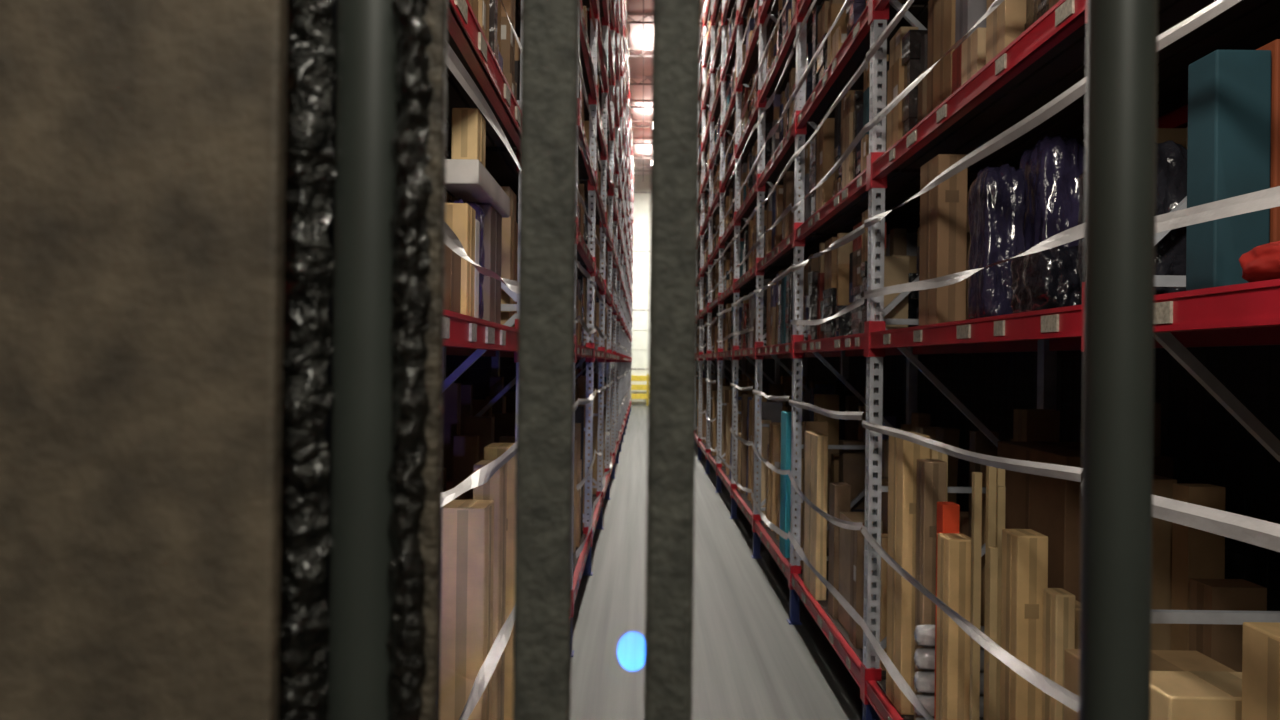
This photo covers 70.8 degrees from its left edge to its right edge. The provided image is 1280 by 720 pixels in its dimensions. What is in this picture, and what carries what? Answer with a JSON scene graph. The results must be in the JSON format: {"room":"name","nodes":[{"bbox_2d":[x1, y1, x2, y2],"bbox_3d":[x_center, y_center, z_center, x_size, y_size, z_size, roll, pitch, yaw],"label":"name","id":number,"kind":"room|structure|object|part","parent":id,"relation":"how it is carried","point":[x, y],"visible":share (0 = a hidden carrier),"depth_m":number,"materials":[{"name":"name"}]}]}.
{"room":"warehouse aisle","nodes":[
{"label":"warehouse aisle","id":0,"kind":"room"},
{"bbox_2d":[446,355,604,399],"bbox_3d":[-2.039,-4.017,21.766,0.200,12.900,57.500,1,0,0],"label":"wall","id":1,"kind":"structure","parent":0,"point":[460,379],"depth_m":11.49,"materials":[{"name":"paint"}]},
{"bbox_2d":[611,175,650,404],"bbox_3d":[0.637,-3.995,50.577,4.960,13.050,0.260,1,0,0],"label":"wall","id":2,"kind":"structure","parent":0,"point":[642,190],"depth_m":50.51,"materials":[{"name":"paint"}]},
{"bbox_2d":[626,0,702,181],"bbox_3d":[0.621,-10.535,21.772,5.360,0.200,57.900,1,0,0],"label":"ceiling","id":3,"kind":"structure","parent":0,"point":[635,64],"depth_m":32.62,"materials":[{"name":"metal"}]},
{"bbox_2d":[570,405,885,719],"bbox_3d":[0.461,2.564,21.743,5.360,0.200,57.900,1,0,0],"label":"floor","id":4,"kind":"structure","parent":0,"point":[749,663],"depth_m":8.21,"materials":[{"name":"concrete"}]},
{"bbox_2d":[442,0,633,719],"bbox_3d":[-0.986,-3.645,21.412,1.256,12.180,44.940,1,0,0],"label":"rack","id":5,"kind":"object","parent":4,"relation":"on","point":[475,77],"visible":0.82,"depth_m":9.96,"materials":[{"name":"metal"}]},
{"bbox_2d":[444,244,460,312],"bbox_3d":[-0.696,-0.268,2.901,0.183,0.252,0.303,1,0,0],"label":"cardboard box","id":6,"kind":"object","parent":5,"relation":"on","point":[452,289],"visible":0.05,"depth_m":2.90,"materials":[{"name":"cardboard"}]},
{"bbox_2d":[445,203,475,316],"bbox_3d":[-0.674,-0.347,3.227,0.143,0.412,0.152,1,0,0],"label":"cardboard box","id":7,"kind":"object","parent":5,"relation":"on","point":[460,217],"visible":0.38,"depth_m":3.15,"materials":[{"name":"cardboard"}]},
{"bbox_2d":[446,199,484,318],"bbox_3d":[-0.724,-0.394,3.623,0.174,0.506,0.246,1,0,0],"label":"wrapped bundle","id":8,"kind":"object","parent":5,"relation":"on","point":[480,216],"visible":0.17,"depth_m":3.64,"materials":[{"name":"cardboard"}]},
{"bbox_2d":[439,500,493,719],"bbox_3d":[-0.712,1.264,3.689,0.183,1.352,0.222,1,0,0],"label":"cardboard box","id":9,"kind":"object","parent":5,"relation":"on","point":[467,526],"visible":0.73,"depth_m":3.58,"materials":[{"name":"cardboard"}]},
{"bbox_2d":[474,219,479,317],"bbox_3d":[-0.680,-0.336,3.403,0.130,0.390,0.080,1,0,0],"label":"carton","id":10,"kind":"object","parent":5,"relation":"on","point":[477,223],"visible":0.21,"depth_m":3.39,"materials":[{"name":"cardboard"}]},
{"bbox_2d":[473,460,506,719],"bbox_3d":[-0.680,1.200,4.049,0.123,1.482,0.202,1,0,0],"label":"carton","id":11,"kind":"object","parent":5,"relation":"on","point":[495,488],"visible":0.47,"depth_m":3.95,"materials":[{"name":"cardboard"}]},
{"bbox_2d":[478,204,501,323],"bbox_3d":[-0.706,-0.401,3.952,0.153,0.522,0.303,1,0,0],"label":"cardboard box","id":12,"kind":"object","parent":5,"relation":"on","point":[493,219],"visible":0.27,"depth_m":3.86,"materials":[{"name":"cardboard"}]},
{"bbox_2d":[446,159,509,217],"bbox_3d":[-0.684,-0.713,3.804,0.150,0.094,0.800,1,0,0],"label":"carton","id":13,"kind":"object","parent":12,"relation":"on","point":[466,179],"visible":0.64,"depth_m":3.52,"materials":[{"name":"cardboard"}]},
{"bbox_2d":[451,108,485,166],"bbox_3d":[-0.666,-0.862,3.513,0.103,0.200,0.182,1,0,0],"label":"cardboard box","id":14,"kind":"object","parent":13,"relation":"on","point":[468,141],"visible":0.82,"depth_m":3.42,"materials":[{"name":"cardboard"}]},
{"bbox_2d":[484,443,515,719],"bbox_3d":[-0.708,1.191,4.673,0.183,1.502,0.253,1,0,0],"label":"cardboard box","id":15,"kind":"object","parent":5,"relation":"on","point":[492,451],"visible":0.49,"depth_m":4.55,"materials":[{"name":"cardboard"}]},
{"bbox_2d":[442,0,619,553],"bbox_3d":[-1.047,-3.865,21.430,1.078,11.680,44.673,1,0,0],"label":"goods","id":16,"kind":"object","parent":5,"relation":"on","point":[466,435],"visible":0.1,"depth_m":6.56,"materials":[{"name":"cardboard"}]},
{"bbox_2d":[0,0,1157,719],"bbox_3d":[0.070,-0.090,-0.260,1.060,5.000,1.880,1,0,0],"label":"mast","id":17,"kind":"object","parent":4,"relation":"on","point":[222,222],"visible":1,"depth_m":0.53,"materials":[{"name":"metal"}]},
{"bbox_3d":[-0.329,-0.093,0.509,0.256,5.000,0.015,1,0,0],"label":"mast plate","id":18,"kind":"part","parent":17,"relation":"part of","materials":[{"name":"brown metal"}]},
{"bbox_2d":[631,374,647,404],"bbox_3d":[0.567,1.653,50.025,4.560,1.750,0.180,1,0,0],"label":"barrier","id":19,"kind":"object","parent":4,"relation":"on","point":[633,378],"visible":0.08,"depth_m":49.94,"materials":[{"name":"metal"}]},
{"bbox_2d":[695,0,1279,719],"bbox_3d":[2.054,-3.433,21.001,1.256,11.830,47.740,1,0,0],"label":"rack","id":20,"kind":"object","parent":4,"relation":"on","point":[1034,88],"visible":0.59,"depth_m":5.55,"materials":[{"name":"metal"}]},
{"bbox_2d":[780,411,791,557],"bbox_3d":[1.505,1.254,9.167,0.100,1.450,0.350,1,0,0],"label":"carton","id":21,"kind":"object","parent":20,"relation":"on","point":[786,416],"visible":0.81,"depth_m":9.00,"materials":[{"name":"cardboard"}]},
{"bbox_2d":[804,431,827,599],"bbox_3d":[1.493,1.300,7.666,0.093,1.352,0.552,1,0,0],"label":"carton","id":22,"kind":"object","parent":20,"relation":"on","point":[816,443],"visible":0.96,"depth_m":7.42,"materials":[{"name":"cardboard"}]},
{"bbox_2d":[886,432,929,714],"bbox_3d":[1.526,1.194,5.141,0.153,1.552,0.303,1,0,0],"label":"carton","id":23,"kind":"object","parent":20,"relation":"on","point":[903,454],"visible":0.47,"depth_m":5.00,"materials":[{"name":"cardboard"}]},
{"bbox_2d":[914,459,946,719],"bbox_3d":[1.559,1.254,4.840,0.123,1.432,0.143,1,0,0],"label":"carton","id":24,"kind":"object","parent":20,"relation":"on","point":[931,473],"visible":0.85,"depth_m":4.77,"materials":[{"name":"cardboard"}]},
{"bbox_2d":[930,449,947,501],"bbox_3d":[1.656,1.231,5.091,0.093,1.482,0.202,1,0,0],"label":"carton","id":25,"kind":"object","parent":20,"relation":"on","point":[934,454],"visible":0.02,"depth_m":4.99,"materials":[{"name":"cardboard"}]},
{"bbox_2d":[919,154,967,325],"bbox_3d":[1.577,-0.606,4.695,0.153,0.872,0.303,1,0,0],"label":"cardboard box","id":26,"kind":"object","parent":20,"relation":"on","point":[943,208],"visible":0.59,"depth_m":4.55,"materials":[{"name":"cardboard"}]},
{"bbox_2d":[934,502,959,719],"bbox_3d":[1.541,1.344,4.522,0.085,1.250,0.100,1,0,0],"label":"carton","id":27,"kind":"object","parent":20,"relation":"on","point":[948,513],"visible":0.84,"depth_m":4.47,"materials":[{"name":"cardboard"}]},
{"bbox_2d":[915,717,982,719],"bbox_3d":[1.652,1.911,4.661,0.460,0.118,0.117,1,0,0],"label":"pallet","id":28,"kind":"object","parent":20,"relation":"on","point":[918,718],"visible":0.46,"depth_m":4.66,"materials":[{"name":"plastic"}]},
{"bbox_2d":[913,694,983,717],"bbox_3d":[1.654,1.791,4.662,0.460,0.118,0.117,1,0,0],"label":"roll","id":29,"kind":"object","parent":28,"relation":"on","point":[927,700],"visible":0.23,"depth_m":4.62,"materials":[{"name":"plastic"}]},
{"bbox_2d":[913,670,983,694],"bbox_3d":[1.655,1.671,4.662,0.460,0.118,0.117,1,0,0],"label":"roll","id":30,"kind":"object","parent":29,"relation":"on","point":[924,681],"visible":0.41,"depth_m":4.62,"materials":[{"name":"plastic"}]},
{"bbox_2d":[914,647,983,671],"bbox_3d":[1.657,1.551,4.662,0.460,0.118,0.117,1,0,0],"label":"roll","id":31,"kind":"object","parent":30,"relation":"on","point":[924,658],"visible":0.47,"depth_m":4.62,"materials":[{"name":"plastic"}]},
{"bbox_2d":[914,624,983,647],"bbox_3d":[1.658,1.431,4.662,0.460,0.118,0.117,1,0,0],"label":"roll","id":32,"kind":"object","parent":31,"relation":"on","point":[924,634],"visible":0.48,"depth_m":4.62,"materials":[{"name":"plastic"}]},
{"bbox_2d":[936,533,970,719],"bbox_3d":[1.531,1.413,4.376,0.133,1.112,0.172,1,0,0],"label":"carton","id":33,"kind":"object","parent":20,"relation":"on","point":[954,549],"visible":0.87,"depth_m":4.29,"materials":[{"name":"cardboard"}]},
{"bbox_2d":[966,231,969,319],"bbox_3d":[1.799,-0.413,4.694,0.243,0.492,0.403,1,0,0],"label":"cardboard box","id":34,"kind":"object","parent":20,"relation":"on","point":[968,233],"visible":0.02,"depth_m":4.62,"materials":[{"name":"cardboard"}]},
{"bbox_2d":[969,472,981,719],"bbox_3d":[1.546,1.243,4.150,0.035,1.450,0.035,1,0,0],"label":"batten","id":35,"kind":"object","parent":20,"relation":"on","point":[976,529],"visible":0.85,"depth_m":4.13,"materials":[{"name":"wood"}]},
{"bbox_2d":[695,0,1266,671],"bbox_3d":[2.119,-3.653,21.005,1.076,11.330,47.433,1,0,0],"label":"goods","id":36,"kind":"object","parent":20,"relation":"on","point":[1188,563],"visible":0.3,"depth_m":6.81,"materials":[{"name":"cardboard"}]},
{"bbox_2d":[983,466,996,719],"bbox_3d":[1.596,1.219,4.109,0.035,1.500,0.035,1,0,0],"label":"batten","id":37,"kind":"object","parent":20,"relation":"on","point":[991,472],"visible":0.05,"depth_m":4.09,"materials":[{"name":"wood"}]},
{"bbox_2d":[986,546,997,719],"bbox_3d":[1.574,1.403,4.029,0.035,1.130,0.035,1,0,0],"label":"batten","id":38,"kind":"object","parent":20,"relation":"on","point":[992,572],"visible":1,"depth_m":4.01,"materials":[{"name":"wood"}]},
{"bbox_2d":[967,163,1025,318],"bbox_3d":[1.621,-0.527,4.096,0.196,0.711,0.262,1,0,0],"label":"wrapped bundle","id":39,"kind":"object","parent":20,"relation":"on","point":[996,199],"visible":0.78,"depth_m":3.98,"materials":[{"name":"plastic"}]},
{"bbox_2d":[996,468,1004,486],"bbox_3d":[1.677,1.230,4.209,0.035,1.480,0.035,1,0,0],"label":"batten","id":40,"kind":"object","parent":20,"relation":"on","point":[1000,479],"visible":0.02,"depth_m":4.19,"materials":[{"name":"wood"}]},
{"bbox_2d":[996,486,1005,719],"bbox_3d":[1.646,1.274,4.129,0.035,1.390,0.035,1,0,0],"label":"batten","id":41,"kind":"object","parent":20,"relation":"on","point":[1000,490],"visible":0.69,"depth_m":4.11,"materials":[{"name":"wood"}]},
{"bbox_2d":[1000,529,1047,719],"bbox_3d":[1.640,1.353,3.855,0.133,1.232,0.173,1,0,0],"label":"carton","id":42,"kind":"object","parent":20,"relation":"on","point":[1024,551],"visible":0.91,"depth_m":3.77,"materials":[{"name":"cardboard"}]},
{"bbox_2d":[1010,245,1080,313],"bbox_3d":[1.616,-0.308,3.545,0.218,0.271,0.350,1,0,0],"label":"wrapped bundle","id":43,"kind":"object","parent":20,"relation":"on","point":[1049,278],"visible":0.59,"depth_m":3.40,"materials":[{"name":"plastic"}]},
{"bbox_2d":[1019,134,1084,250],"bbox_3d":[1.850,-0.589,4.045,0.220,0.840,0.306,1,0,0],"label":"wrapped bundle","id":44,"kind":"object","parent":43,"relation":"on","point":[1052,168],"visible":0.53,"depth_m":3.91,"materials":[{"name":"plastic"}]},
{"bbox_2d":[1042,588,1074,719],"bbox_3d":[1.693,1.453,3.650,0.083,1.032,0.122,1,0,0],"label":"carton","id":45,"kind":"object","parent":20,"relation":"on","point":[1058,603],"visible":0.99,"depth_m":3.60,"materials":[{"name":"cardboard"}]},
{"bbox_2d":[1075,600,1079,648],"bbox_3d":[1.798,1.495,3.764,0.113,0.952,0.153,1,0,0],"label":"carton","id":46,"kind":"object","parent":20,"relation":"on","point":[1077,603],"visible":0.15,"depth_m":3.69,"materials":[{"name":"cardboard"}]},
{"bbox_2d":[997,441,1173,601],"bbox_3d":[2.199,1.211,4.538,0.503,1.532,0.803,1,0,0],"label":"cardboard box","id":47,"kind":"object","parent":20,"relation":"on","point":[1050,507],"visible":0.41,"depth_m":4.28,"materials":[{"name":"cardboard"}]},
{"bbox_2d":[1076,140,1186,304],"bbox_3d":[1.677,-0.443,3.047,0.262,0.540,0.391,1,0,0],"label":"wrapped bundle","id":48,"kind":"object","parent":20,"relation":"on","point":[1171,157],"visible":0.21,"depth_m":2.86,"materials":[{"name":"plastic"}]},
{"bbox_2d":[1064,649,1235,719],"bbox_3d":[1.841,1.529,3.189,0.503,0.882,0.403,1,0,0],"label":"cardboard box","id":49,"kind":"object","parent":20,"relation":"on","point":[1161,660],"visible":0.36,"depth_m":3.29,"materials":[{"name":"cardboard"}]},
{"bbox_2d":[1150,671,1241,719],"bbox_3d":[1.700,1.451,2.600,0.483,1.032,0.223,1,0,0],"label":"cardboard box","id":50,"kind":"object","parent":20,"relation":"on","point":[1174,695],"visible":0.53,"depth_m":2.54,"materials":[{"name":"cardboard"}]},
{"bbox_2d":[1186,50,1270,290],"bbox_3d":[1.620,-0.505,2.481,0.150,0.660,0.130,1,0,0],"label":"box","id":51,"kind":"object","parent":20,"relation":"on","point":[1228,143],"visible":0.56,"depth_m":2.42,"materials":[{"name":"cardboard"}]},
{"bbox_2d":[1239,241,1279,281],"bbox_3d":[1.671,-0.236,2.217,0.340,0.123,0.250,1,0,0],"label":"bag","id":52,"kind":"object","parent":20,"relation":"on","point":[1261,263],"visible":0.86,"depth_m":2.20,"materials":[{"name":"fabric"}]},
{"bbox_2d":[1242,622,1279,719],"bbox_3d":[1.765,1.331,2.265,0.353,1.272,0.253,1,0,0],"label":"cardboard box","id":53,"kind":"object","parent":20,"relation":"on","point":[1260,640],"visible":1,"depth_m":2.32,"materials":[{"name":"cardboard"}]},
{"bbox_2d":[1256,39,1279,242],"bbox_3d":[1.885,-0.516,2.505,0.360,0.690,0.180,1,0,0],"label":"carton","id":54,"kind":"object","parent":20,"relation":"on","point":[1274,46],"visible":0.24,"depth_m":2.42,"materials":[{"name":"cardboard"}]},
{"bbox_2d":[698,345,1279,610],"bbox_3d":[3.121,-3.954,21.749,0.200,12.900,57.500,1,0,0],"label":"wall","id":55,"kind":"structure","parent":0,"point":[1257,368],"depth_m":4.87,"materials":[{"name":"paint"}]}
]}

